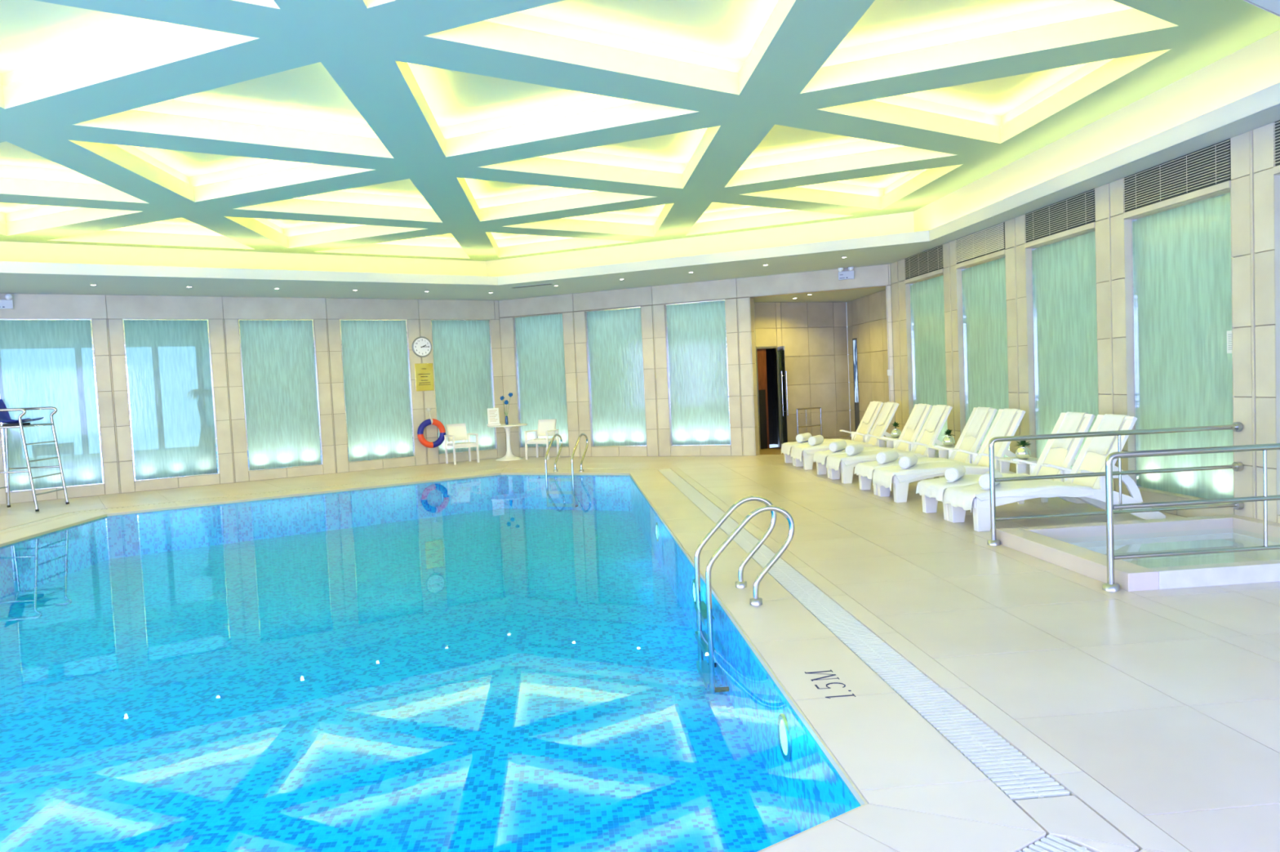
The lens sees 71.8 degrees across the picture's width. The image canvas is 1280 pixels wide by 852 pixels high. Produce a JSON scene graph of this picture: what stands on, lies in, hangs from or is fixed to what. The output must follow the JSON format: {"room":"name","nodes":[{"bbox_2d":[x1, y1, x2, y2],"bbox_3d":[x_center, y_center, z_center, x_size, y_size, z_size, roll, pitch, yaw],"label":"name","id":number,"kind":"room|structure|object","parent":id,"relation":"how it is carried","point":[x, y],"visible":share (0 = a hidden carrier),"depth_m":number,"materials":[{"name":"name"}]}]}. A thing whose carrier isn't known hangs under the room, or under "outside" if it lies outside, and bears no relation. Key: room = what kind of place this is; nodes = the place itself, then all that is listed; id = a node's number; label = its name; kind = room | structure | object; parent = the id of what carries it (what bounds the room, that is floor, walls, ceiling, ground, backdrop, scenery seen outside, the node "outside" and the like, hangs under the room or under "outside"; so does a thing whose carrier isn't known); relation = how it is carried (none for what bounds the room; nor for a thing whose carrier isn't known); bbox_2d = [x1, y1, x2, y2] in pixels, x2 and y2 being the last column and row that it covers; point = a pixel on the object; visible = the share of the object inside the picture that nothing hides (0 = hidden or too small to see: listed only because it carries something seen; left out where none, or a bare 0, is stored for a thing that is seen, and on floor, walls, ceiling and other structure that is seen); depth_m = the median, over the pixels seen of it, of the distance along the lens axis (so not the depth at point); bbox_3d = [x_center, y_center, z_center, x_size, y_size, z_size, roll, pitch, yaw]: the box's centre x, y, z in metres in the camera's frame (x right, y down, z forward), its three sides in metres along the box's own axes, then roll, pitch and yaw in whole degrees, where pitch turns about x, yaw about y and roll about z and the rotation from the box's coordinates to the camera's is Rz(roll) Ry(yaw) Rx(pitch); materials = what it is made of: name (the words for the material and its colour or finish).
{"room":"indoor swimming pool","nodes":[
{"label":"indoor swimming pool","id":0,"kind":"room"},
{"bbox_2d":[0,293,506,504],"bbox_3d":[-8.500,-0.703,17.694,12.664,3.760,0.261,-5,4,-34],"label":"wall","id":1,"kind":"structure","parent":0,"point":[107,313],"depth_m":17.77,"materials":[{"name":"beige tile"}]},
{"bbox_2d":[0,293,13,309],"bbox_3d":[-11.238,-2.199,15.583,0.316,0.268,0.120,-5,4,-34],"label":"emergency light","id":2,"kind":"object","parent":1,"relation":"attached to","point":[7,304],"visible":1,"depth_m":15.60,"materials":[{"name":"white plastic"}]},
{"bbox_2d":[0,319,104,493],"bbox_3d":[-10.789,-0.404,16.169,1.502,3.077,0.285,-5,4,-34],"label":"window","id":3,"kind":"structure","parent":1,"relation":"in","point":[44,362],"depth_m":16.11,"materials":[{"name":"clear glass"}]},
{"bbox_2d":[122,319,219,481],"bbox_3d":[-9.151,-0.534,17.273,1.482,3.077,0.285,-5,4,-34],"label":"window","id":4,"kind":"structure","parent":1,"relation":"in","point":[169,365],"depth_m":17.19,"materials":[{"name":"clear glass"}]},
{"bbox_2d":[238,319,323,471],"bbox_3d":[-7.483,-0.667,18.396,1.472,3.077,0.285,-5,4,-34],"label":"window","id":5,"kind":"structure","parent":1,"relation":"in","point":[278,361],"depth_m":18.31,"materials":[{"name":"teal glass"}]},
{"bbox_2d":[339,319,415,462],"bbox_3d":[-5.817,-0.799,19.518,1.487,3.077,0.285,-5,4,-34],"label":"window","id":6,"kind":"structure","parent":1,"relation":"in","point":[375,357],"depth_m":19.44,"materials":[{"name":"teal glass"}]},
{"bbox_2d":[412,337,431,357],"bbox_3d":[-4.907,-1.780,19.911,0.460,0.460,0.046,-5,4,-34],"label":"wall clock","id":7,"kind":"object","parent":1,"relation":"attached to","point":[421,346],"visible":1,"depth_m":19.89,"materials":[{"name":"grey plastic"}]},
{"bbox_2d":[414,363,434,391],"bbox_3d":[-4.868,-1.103,19.970,0.420,0.620,0.014,-5,4,-34],"label":"plaque","id":8,"kind":"object","parent":1,"relation":"attached to","point":[424,373],"visible":1,"depth_m":19.96,"materials":[{"name":"gold metal"}]},
{"bbox_2d":[430,319,497,454],"bbox_3d":[-4.144,-0.932,20.645,1.462,3.077,0.285,-5,4,-34],"label":"window","id":9,"kind":"structure","parent":1,"relation":"in","point":[462,348],"depth_m":20.58,"materials":[{"name":"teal glass"}]},
{"bbox_2d":[0,30,1279,276],"bbox_3d":[-3.900,-2.722,8.843,18.380,0.560,20.337,-3,3,-5],"label":"trim","id":10,"kind":"structure","parent":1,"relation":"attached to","point":[1254,68],"depth_m":14.88,"materials":[{"name":"beige paint"}]},
{"bbox_2d":[0,473,867,851],"bbox_3d":[-3.672,1.437,8.547,8.248,0.041,17.434,-3,3,-5],"label":"trim","id":11,"kind":"structure","parent":0,"point":[832,760],"depth_m":6.50,"materials":[{"name":"beige stone"}]},
{"bbox_2d":[0,455,1279,851],"bbox_3d":[-3.686,1.420,8.743,18.844,0.034,24.688,-3,3,-5],"label":"floor","id":12,"kind":"structure","parent":0,"point":[1006,700],"depth_m":5.03,"materials":[{"name":"beige tile"}]},
{"bbox_2d":[0,399,69,511],"bbox_3d":[-10.379,0.455,14.742,1.043,1.880,0.932,-3,3,-5],"label":"chair","id":13,"kind":"object","parent":12,"relation":"on","point":[5,418],"visible":1,"depth_m":14.84,"materials":[{"name":"silver metal"}]},
{"bbox_2d":[0,480,859,851],"bbox_3d":[-3.657,1.777,8.564,8.248,0.670,17.434,-3,3,-5],"label":"swimming pool","id":14,"kind":"object","parent":12,"relation":"in","point":[501,669],"visible":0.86,"depth_m":7.00,"materials":[{"name":"liquid"}]},
{"bbox_2d":[78,475,633,524],"bbox_3d":[-3.672,1.447,8.547,8.248,0.001,17.434,-3,3,-5],"label":"pool edge","id":15,"kind":"object","parent":14,"relation":"in","point":[497,482],"visible":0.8,"depth_m":15.31,"materials":[{"name":"tile"}]},
{"bbox_2d":[655,522,658,541],"bbox_3d":[0.215,1.370,11.435,0.020,0.250,0.250,-3,3,-5],"label":"pool light","id":16,"kind":"object","parent":14,"relation":"attached to","point":[656,525],"visible":1,"depth_m":11.39,"materials":[{"name":"silver metal"}]},
{"bbox_2d":[692,578,695,602],"bbox_3d":[0.495,1.528,8.101,0.020,0.250,0.250,-3,3,-5],"label":"pool light","id":17,"kind":"object","parent":14,"relation":"attached to","point":[693,580],"visible":0.65,"depth_m":8.09,"materials":[{"name":"silver metal"}]},
{"bbox_2d":[777,713,791,761],"bbox_3d":[0.774,1.685,4.786,0.020,0.250,0.250,-3,3,-5],"label":"pool light","id":18,"kind":"object","parent":14,"relation":"attached to","point":[784,737],"visible":1,"depth_m":4.76,"materials":[{"name":"white glass"}]},
{"bbox_2d":[444,423,479,464],"bbox_3d":[-4.059,0.397,20.067,0.616,0.885,0.585,-5,4,-34],"label":"armchair","id":19,"kind":"object","parent":12,"relation":"on","point":[455,432],"visible":1,"depth_m":20.11,"materials":[{"name":"white plastic"}]},
{"bbox_2d":[487,423,527,461],"bbox_3d":[-3.035,0.373,20.408,0.910,0.806,0.910,-3,3,-5],"label":"round table","id":20,"kind":"object","parent":12,"relation":"on","point":[508,456],"visible":0.98,"depth_m":20.34,"materials":[{"name":"white plastic"}]},
{"bbox_2d":[487,408,501,426],"bbox_3d":[-3.355,-0.210,20.263,0.300,0.397,0.120,-3,3,-17],"label":"menu stand","id":21,"kind":"object","parent":20,"relation":"on","point":[493,417],"visible":1,"depth_m":20.27,"materials":[{"name":"white paper"}]},
{"bbox_2d":[499,392,512,424],"bbox_3d":[-3.060,-0.401,20.370,0.310,0.741,0.128,-3,3,-13],"label":"flower vase","id":22,"kind":"object","parent":20,"relation":"on","point":[510,395],"visible":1,"depth_m":20.36,"materials":[{"name":"blue glass"}]},
{"bbox_2d":[524,419,559,459],"bbox_3d":[-2.236,0.303,20.286,0.616,0.885,0.585,-1,3,25],"label":"armchair","id":23,"kind":"object","parent":12,"relation":"on","point":[547,428],"visible":0.97,"depth_m":20.37,"materials":[{"name":"white plastic"}]},
{"bbox_2d":[544,433,588,507],"bbox_3d":[-1.391,0.836,16.945,0.664,1.367,0.700,-1,3,25],"label":"pool ladder","id":24,"kind":"object","parent":12,"relation":"attached to","point":[555,469],"visible":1,"depth_m":16.77,"materials":[{"name":"silver metal"}]},
{"bbox_2d":[693,495,795,693],"bbox_3d":[0.791,1.258,6.792,0.700,1.367,0.654,-3,3,-5],"label":"pool ladder","id":25,"kind":"object","parent":12,"relation":"attached to","point":[704,611],"visible":1,"depth_m":6.53,"materials":[{"name":"silver metal"}]},
{"bbox_2d":[804,669,856,698],"bbox_3d":[1.021,1.393,4.781,0.161,0.001,0.434,-3,3,-5],"label":"depth marking","id":26,"kind":"object","parent":12,"relation":"on","point":[830,675],"visible":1,"depth_m":4.79,"materials":[{"name":"black paint"}]},
{"bbox_2d":[784,401,884,466],"bbox_3d":[3.751,0.123,16.566,2.029,1.087,0.708,-3,3,-5],"label":"sun lounger","id":27,"kind":"object","parent":12,"relation":"on","point":[864,428],"visible":0.37,"depth_m":16.54,"materials":[{"name":"white plastic"}]},
{"bbox_2d":[781,441,808,457],"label":"towel","id":28,"kind":"object","parent":27,"relation":"on","point":[786,447],"depth_m":16.42,"materials":[{"name":"white fabric"}]},
{"bbox_2d":[795,432,812,443],"bbox_3d":[3.059,0.217,16.502,0.158,0.160,0.461,-1,3,33],"label":"rolled towel","id":29,"kind":"object","parent":28,"relation":"on","point":[802,437],"visible":0.89,"depth_m":16.34,"materials":[{"name":"white fabric"}]},
{"bbox_2d":[822,438,857,442],"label":"towel","id":30,"kind":"object","parent":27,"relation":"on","point":[834,439],"depth_m":16.39,"materials":[{"name":"white fabric"}]},
{"bbox_2d":[862,400,881,423],"bbox_3d":[4.351,-0.255,16.599,0.273,0.415,0.361,-3,3,-5],"label":"towel","id":31,"kind":"object","parent":27,"relation":"on","point":[874,404],"visible":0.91,"depth_m":16.58,"materials":[{"name":"white fabric"}]},
{"bbox_2d":[794,402,899,470],"bbox_3d":[3.814,0.159,15.809,2.029,1.087,0.708,-3,3,-5],"label":"sun lounger","id":32,"kind":"object","parent":12,"relation":"on","point":[877,431],"visible":0.53,"depth_m":15.56,"materials":[{"name":"white plastic"}]},
{"bbox_2d":[791,441,871,462],"bbox_3d":[3.410,0.438,15.789,1.307,0.281,0.708,-3,3,-5],"label":"towel","id":33,"kind":"object","parent":32,"relation":"on","point":[797,451],"visible":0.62,"depth_m":15.61,"materials":[{"name":"white fabric"}]},
{"bbox_2d":[808,435,823,445],"bbox_3d":[3.134,0.253,15.747,0.158,0.160,0.461,-1,3,30],"label":"rolled towel","id":34,"kind":"object","parent":33,"relation":"on","point":[815,440],"visible":1,"depth_m":15.59,"materials":[{"name":"white fabric"}]},
{"bbox_2d":[876,401,896,425],"bbox_3d":[4.413,-0.220,15.842,0.276,0.413,0.361,-3,3,-5],"label":"towel","id":35,"kind":"object","parent":32,"relation":"on","point":[887,407],"visible":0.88,"depth_m":15.83,"materials":[{"name":"white fabric"}]},
{"bbox_2d":[816,404,932,478],"bbox_3d":[3.933,0.226,14.396,2.029,1.087,0.708,-3,3,-5],"label":"sun lounger","id":36,"kind":"object","parent":12,"relation":"on","point":[907,434],"visible":0.35,"depth_m":14.41,"materials":[{"name":"white plastic"}]},
{"bbox_2d":[813,448,845,465],"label":"towel","id":37,"kind":"object","parent":36,"relation":"on","point":[820,457],"depth_m":14.24,"materials":[{"name":"white fabric"}]},
{"bbox_2d":[828,440,846,452],"bbox_3d":[3.205,0.322,14.329,0.158,0.160,0.461,-1,3,33],"label":"rolled towel","id":38,"kind":"object","parent":37,"relation":"on","point":[833,446],"visible":0.99,"depth_m":14.17,"materials":[{"name":"white fabric"}]},
{"bbox_2d":[862,446,902,452],"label":"towel","id":39,"kind":"object","parent":36,"relation":"on","point":[870,448],"depth_m":14.25,"materials":[{"name":"white fabric"}]},
{"bbox_2d":[906,404,928,430],"bbox_3d":[4.532,-0.153,14.428,0.275,0.414,0.361,-3,3,-5],"label":"towel","id":40,"kind":"object","parent":36,"relation":"on","point":[920,408],"visible":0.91,"depth_m":14.41,"materials":[{"name":"white fabric"}]},
{"bbox_2d":[876,436,898,448],"bbox_3d":[4.333,0.458,15.114,0.400,0.515,0.540,-3,3,-5],"label":"side table","id":41,"kind":"object","parent":12,"relation":"on","point":[881,441],"visible":0.3,"depth_m":15.07,"materials":[{"name":"white plastic"}]},
{"bbox_2d":[890,422,901,437],"bbox_3d":[4.366,0.060,15.097,0.174,0.277,0.178,-5,4,-42],"label":"potted plant","id":42,"kind":"object","parent":41,"relation":"on","point":[895,433],"visible":0.99,"depth_m":15.05,"materials":[{"name":"green plant"}]},
{"bbox_2d":[829,404,952,484],"bbox_3d":[3.994,0.261,13.669,2.029,1.087,0.708,-3,3,-5],"label":"sun lounger","id":43,"kind":"object","parent":12,"relation":"on","point":[925,438],"visible":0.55,"depth_m":13.45,"materials":[{"name":"white plastic"}]},
{"bbox_2d":[826,449,921,472],"bbox_3d":[3.589,0.530,13.648,1.308,0.261,0.708,-3,3,-5],"label":"towel","id":44,"kind":"object","parent":43,"relation":"on","point":[833,461],"visible":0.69,"depth_m":13.43,"materials":[{"name":"white fabric"}]},
{"bbox_2d":[844,443,863,455],"bbox_3d":[3.299,0.355,13.605,0.158,0.160,0.461,-1,3,32],"label":"rolled towel","id":45,"kind":"object","parent":44,"relation":"on","point":[856,448],"visible":1,"depth_m":13.45,"materials":[{"name":"white fabric"}]},
{"bbox_2d":[924,404,949,432],"bbox_3d":[4.594,-0.118,13.702,0.273,0.415,0.361,-3,3,-5],"label":"towel","id":46,"kind":"object","parent":43,"relation":"on","point":[939,410],"visible":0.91,"depth_m":13.69,"materials":[{"name":"white fabric"}]},
{"bbox_2d":[858,407,997,495],"bbox_3d":[4.111,0.327,12.276,2.029,1.087,0.708,-3,3,-5],"label":"sun lounger","id":47,"kind":"object","parent":12,"relation":"on","point":[971,444],"visible":0.35,"depth_m":12.28,"materials":[{"name":"white plastic"}]},
{"bbox_2d":[853,458,899,479],"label":"towel","id":48,"kind":"object","parent":47,"relation":"on","point":[865,469],"depth_m":12.13,"materials":[{"name":"white fabric"}]},
{"bbox_2d":[875,449,898,463],"bbox_3d":[3.417,0.421,12.212,0.158,0.160,0.461,0,4,39],"label":"rolled towel","id":49,"kind":"object","parent":48,"relation":"on","point":[890,455],"visible":1,"depth_m":12.07,"materials":[{"name":"white fabric"}]},
{"bbox_2d":[915,457,962,464],"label":"towel","id":50,"kind":"object","parent":47,"relation":"on","point":[921,460],"depth_m":12.09,"materials":[{"name":"white fabric"}]},
{"bbox_2d":[964,407,993,438],"bbox_3d":[4.710,-0.052,12.308,0.276,0.414,0.361,-3,3,-5],"label":"towel","id":51,"kind":"object","parent":47,"relation":"on","point":[980,414],"visible":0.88,"depth_m":12.30,"materials":[{"name":"white fabric"}]},
{"bbox_2d":[924,444,955,479],"bbox_3d":[4.508,0.556,13.033,0.400,0.515,0.540,-3,3,-5],"label":"side table","id":52,"kind":"object","parent":12,"relation":"on","point":[943,453],"visible":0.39,"depth_m":13.05,"materials":[{"name":"white plastic"}]},
{"bbox_2d":[942,429,955,446],"bbox_3d":[4.542,0.170,13.018,0.178,0.254,0.176,-4,3,-32],"label":"potted plant","id":53,"kind":"object","parent":52,"relation":"on","point":[948,441],"visible":1,"depth_m":12.97,"materials":[{"name":"green plant"}]},
{"bbox_2d":[877,408,1026,502],"bbox_3d":[4.173,0.361,11.539,2.029,1.087,0.708,-3,3,-5],"label":"sun lounger","id":54,"kind":"object","parent":12,"relation":"on","point":[981,458],"visible":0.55,"depth_m":11.26,"materials":[{"name":"white plastic"}]},
{"bbox_2d":[872,462,988,491],"bbox_3d":[3.769,0.639,11.518,1.307,0.279,0.708,-3,3,-5],"label":"towel","id":55,"kind":"object","parent":54,"relation":"on","point":[883,476],"visible":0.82,"depth_m":11.32,"materials":[{"name":"white fabric"}]},
{"bbox_2d":[898,453,918,469],"bbox_3d":[3.482,0.455,11.476,0.158,0.160,0.461,-1,3,30],"label":"rolled towel","id":56,"kind":"object","parent":55,"relation":"on","point":[907,461],"visible":1,"depth_m":11.30,"materials":[{"name":"white fabric"}]},
{"bbox_2d":[989,408,1021,439],"bbox_3d":[4.772,-0.017,11.572,0.275,0.415,0.361,-3,3,-5],"label":"towel","id":57,"kind":"object","parent":54,"relation":"on","point":[1007,415],"visible":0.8,"depth_m":11.56,"materials":[{"name":"white fabric"}]},
{"bbox_2d":[921,412,1101,520],"bbox_3d":[4.297,0.432,10.056,2.029,1.087,0.708,-3,3,-5],"label":"sun lounger","id":58,"kind":"object","parent":12,"relation":"on","point":[1061,457],"visible":0.42,"depth_m":10.11,"materials":[{"name":"white plastic"}]},
{"bbox_2d":[915,474,982,502],"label":"towel","id":59,"kind":"object","parent":58,"relation":"on","point":[935,488],"depth_m":9.94,"materials":[{"name":"white fabric"}]},
{"bbox_2d":[944,463,965,482],"bbox_3d":[3.561,0.528,9.989,0.158,0.160,0.461,-1,3,30],"label":"rolled towel","id":60,"kind":"object","parent":59,"relation":"on","point":[954,473],"visible":1,"depth_m":9.81,"materials":[{"name":"white fabric"}]},
{"bbox_2d":[1000,472,1031,477],"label":"towel","id":61,"kind":"object","parent":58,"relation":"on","point":[1004,475],"depth_m":10.15,"materials":[{"name":"white fabric"}]},
{"bbox_2d":[1049,411,1088,449],"bbox_3d":[4.896,0.053,10.088,0.276,0.414,0.361,-3,3,-5],"label":"towel","id":62,"kind":"object","parent":58,"relation":"on","point":[1071,422],"visible":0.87,"depth_m":10.08,"materials":[{"name":"white fabric"}]},
{"bbox_2d":[996,457,1048,504],"bbox_3d":[4.694,0.661,10.824,0.400,0.515,0.540,-3,3,-5],"label":"side table","id":63,"kind":"object","parent":12,"relation":"on","point":[1021,468],"visible":0.41,"depth_m":10.74,"materials":[{"name":"white plastic"}]},
{"bbox_2d":[1013,440,1032,459],"bbox_3d":[4.680,0.275,10.804,0.195,0.258,0.176,-3,3,-5],"label":"potted plant","id":64,"kind":"object","parent":63,"relation":"on","point":[1022,452],"visible":0.98,"depth_m":10.76,"materials":[{"name":"green plant"}]},
{"bbox_2d":[948,414,1165,532],"bbox_3d":[4.358,0.466,9.339,2.029,1.087,0.708,-3,3,-5],"label":"sun lounger","id":65,"kind":"object","parent":12,"relation":"on","point":[1086,462],"visible":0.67,"depth_m":9.10,"materials":[{"name":"white plastic"}]},
{"bbox_2d":[943,483,990,512],"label":"towel","id":66,"kind":"object","parent":65,"relation":"on","point":[962,496],"depth_m":9.21,"materials":[{"name":"white fabric"}]},
{"bbox_2d":[978,470,1002,489],"bbox_3d":[3.678,0.559,9.277,0.158,0.160,0.461,-1,4,33],"label":"rolled towel","id":67,"kind":"object","parent":66,"relation":"on","point":[984,480],"visible":0.64,"depth_m":9.11,"materials":[{"name":"white fabric"}]},
{"bbox_2d":[995,480,1093,497],"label":"towel","id":68,"kind":"object","parent":65,"relation":"on","point":[1002,488],"depth_m":9.05,"materials":[{"name":"white fabric"}]},
{"bbox_2d":[1086,413,1128,455],"bbox_3d":[4.957,0.087,9.372,0.275,0.415,0.361,-3,3,-5],"label":"towel","id":69,"kind":"object","parent":65,"relation":"on","point":[1109,422],"visible":0.83,"depth_m":9.35,"materials":[{"name":"white fabric"}]},
{"bbox_2d":[986,422,1244,545],"bbox_3d":[4.492,0.538,8.370,2.518,1.029,0.116,-3,3,-5],"label":"railing","id":70,"kind":"object","parent":12,"relation":"on","point":[1236,426],"visible":0.99,"depth_m":8.34,"materials":[{"name":"silver metal"}]},
{"bbox_2d":[995,514,1279,591],"bbox_3d":[4.654,1.136,7.497,2.403,0.350,1.990,-3,3,-5],"label":"plunge pool","id":71,"kind":"object","parent":12,"relation":"in","point":[1050,544],"visible":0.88,"depth_m":8.16,"materials":[{"name":"tile"}]},
{"bbox_2d":[1102,443,1279,591],"bbox_3d":[4.611,0.636,6.546,2.498,1.008,0.116,-3,3,-5],"label":"railing","id":72,"kind":"object","parent":12,"relation":"on","point":[1110,586],"visible":1,"depth_m":6.47,"materials":[{"name":"silver metal"}]},
{"bbox_2d":[0,0,1279,300],"bbox_3d":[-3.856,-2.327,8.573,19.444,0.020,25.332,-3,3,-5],"label":"ceiling","id":73,"kind":"structure","parent":0,"point":[10,283],"depth_m":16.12,"materials":[{"name":"grey paint"}]},
{"bbox_2d":[509,283,552,288],"bbox_3d":[-2.223,-2.877,18.172,1.000,0.009,0.140,-1,3,25],"label":"ceiling vent","id":74,"kind":"object","parent":73,"relation":"in","point":[548,283],"visible":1,"depth_m":18.14,"materials":[{"name":"grey metal"}]},
{"bbox_2d":[498,264,895,457],"bbox_3d":[0.966,-1.209,19.256,9.406,3.760,0.260,-1,3,25],"label":"wall","id":75,"kind":"structure","parent":0,"point":[735,292],"depth_m":19.37,"materials":[{"name":"beige tile"}]},
{"bbox_2d":[512,313,568,448],"bbox_3d":[-2.256,-1.048,20.768,1.342,3.087,0.305,-1,3,25],"label":"window","id":76,"kind":"structure","parent":75,"relation":"in","point":[539,340],"depth_m":20.70,"materials":[{"name":"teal glass"}]},
{"bbox_2d":[584,306,647,447],"bbox_3d":[-0.487,-1.086,19.955,1.397,3.087,0.305,-1,3,25],"label":"window","id":77,"kind":"structure","parent":75,"relation":"in","point":[614,336],"depth_m":19.89,"materials":[{"name":"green glass"}]},
{"bbox_2d":[664,299,730,446],"bbox_3d":[1.291,-1.125,19.138,1.392,3.087,0.305,-1,3,25],"label":"window","id":78,"kind":"structure","parent":75,"relation":"in","point":[695,332],"depth_m":19.07,"materials":[{"name":"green glass"}]},
{"bbox_2d":[837,266,854,279],"bbox_3d":[4.075,-3.036,17.489,0.316,0.268,0.120,-1,3,25],"label":"emergency light","id":79,"kind":"object","parent":75,"relation":"attached to","point":[850,274],"visible":0.93,"depth_m":17.47,"materials":[{"name":"white plastic"}]},
{"bbox_2d":[887,369,892,375],"bbox_3d":[4.887,-1.046,17.318,0.090,0.120,0.015,-1,3,25],"label":"light switch","id":80,"kind":"object","parent":75,"relation":"attached to","point":[889,371],"visible":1,"depth_m":17.31,"materials":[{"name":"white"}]},
{"bbox_2d":[748,284,891,455],"bbox_3d":[3.852,-1.153,19.251,3.188,3.450,4.012,-3,3,-5],"label":"wall","id":81,"kind":"structure","parent":0,"point":[812,330],"depth_m":20.46,"materials":[{"name":"beige tile"}]},
{"bbox_2d":[755,346,801,449],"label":"door","id":82,"kind":"structure","parent":81,"relation":"in","point":[766,357],"depth_m":20.28,"materials":[{"name":"black"}]},
{"bbox_2d":[777,346,788,446],"bbox_3d":[3.220,-0.641,19.987,0.128,2.310,0.620,-3,3,-3],"label":"door","id":83,"kind":"structure","parent":82,"relation":"attached to","point":[782,373],"depth_m":19.89,"materials":[{"name":"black glass"}]},
{"bbox_2d":[795,407,822,435],"bbox_3d":[3.849,0.034,20.078,0.706,0.898,0.036,-4,3,-28],"label":"handrail","id":84,"kind":"object","parent":81,"relation":"on","point":[820,408],"visible":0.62,"depth_m":20.04,"materials":[{"name":"silver metal"}]},
{"bbox_2d":[852,337,859,431],"bbox_3d":[5.101,-0.822,20.601,0.134,2.440,0.360,-3,3,-3],"label":"window","id":85,"kind":"structure","parent":81,"relation":"in","point":[854,340],"depth_m":20.61,"materials":[{"name":"glass"}]},
{"bbox_2d":[890,120,1279,523],"bbox_3d":[5.908,-0.820,7.314,0.277,3.760,20.450,-3,3,-5],"label":"wall","id":86,"kind":"structure","parent":0,"point":[1247,163],"depth_m":9.86,"materials":[{"name":"beige tile"}]},
{"bbox_2d":[903,244,942,279],"bbox_3d":[5.005,-2.882,15.650,0.032,0.395,1.670,-3,3,-5],"label":"air vent","id":87,"kind":"object","parent":86,"relation":"in","point":[930,262],"depth_m":15.60,"materials":[{"name":"grey metal"}]},
{"bbox_2d":[905,272,947,452],"bbox_3d":[5.251,-1.092,15.755,0.335,3.062,1.672,-3,3,-5],"label":"window","id":88,"kind":"structure","parent":86,"relation":"in","point":[924,297],"depth_m":15.90,"materials":[{"name":"green glass"}]},
{"bbox_2d":[955,222,1005,264],"bbox_3d":[5.182,-2.782,13.527,0.035,0.395,1.605,-3,3,-5],"label":"air vent","id":89,"kind":"object","parent":86,"relation":"in","point":[990,242],"depth_m":13.43,"materials":[{"name":"beige metal"}]},
{"bbox_2d":[955,254,1010,466],"bbox_3d":[5.429,-0.992,13.633,0.335,3.062,1.607,-3,3,-5],"label":"window","id":90,"kind":"structure","parent":86,"relation":"in","point":[981,288],"depth_m":13.77,"materials":[{"name":"green glass"}]},
{"bbox_2d":[1023,188,1096,242],"bbox_3d":[5.365,-2.679,11.367,0.032,0.395,1.615,-3,3,-5],"label":"air vent","id":91,"kind":"object","parent":86,"relation":"in","point":[1077,212],"depth_m":11.27,"materials":[{"name":"grey metal"}]},
{"bbox_2d":[1025,227,1099,468],"bbox_3d":[5.611,-0.889,11.473,0.335,3.062,1.617,-3,3,-5],"label":"window","id":92,"kind":"structure","parent":86,"relation":"in","point":[1061,301],"depth_m":11.59,"materials":[{"name":"green glass"}]},
{"bbox_2d":[1123,138,1232,212],"bbox_3d":[5.546,-2.577,9.212,0.032,0.395,1.615,-3,3,-5],"label":"air vent","id":93,"kind":"object","parent":86,"relation":"in","point":[1210,167],"depth_m":9.09,"materials":[{"name":"grey metal"}]},
{"bbox_2d":[1124,187,1235,504],"bbox_3d":[5.792,-0.787,9.318,0.335,3.062,1.617,-3,3,-5],"label":"window","id":94,"kind":"structure","parent":86,"relation":"in","point":[1179,304],"depth_m":9.34,"materials":[{"name":"green glass"}]},
{"bbox_2d":[1226,330,1231,353],"bbox_3d":[5.777,-0.821,8.624,0.003,0.220,0.150,-3,3,-5],"label":"notice sheet","id":95,"kind":"object","parent":94,"relation":"attached to","point":[1228,332],"visible":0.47,"depth_m":8.66,"materials":[{"name":"white paper"}]},
{"bbox_2d":[1273,120,1279,166],"bbox_3d":[5.724,-2.477,7.085,0.032,0.395,1.620,-3,3,-5],"label":"air vent","id":96,"kind":"object","parent":86,"relation":"in","point":[1277,124],"depth_m":7.87,"materials":[{"name":"grey metal"}]},
{"bbox_2d":[1274,173,1279,515],"bbox_3d":[5.970,-0.686,7.190,0.335,3.062,1.622,-3,3,-5],"label":"window","id":97,"kind":"structure","parent":86,"relation":"in","point":[1277,177],"depth_m":7.97,"materials":[{"name":"green glass"}]},
{"bbox_3d":[-4.765,-0.373,20.010,0.070,0.068,0.092,-5,4,-34],"label":"wall hook","id":98,"kind":"object","parent":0,"visible":0},
{"bbox_2d":[417,410,445,448],"bbox_3d":[-4.721,0.058,20.014,0.662,0.878,0.136,-5,4,-34],"label":"life ring","id":99,"kind":"object","parent":98,"relation":"hanging from","point":[424,424],"visible":1,"depth_m":19.97,"materials":[{"name":"orange plastic"}]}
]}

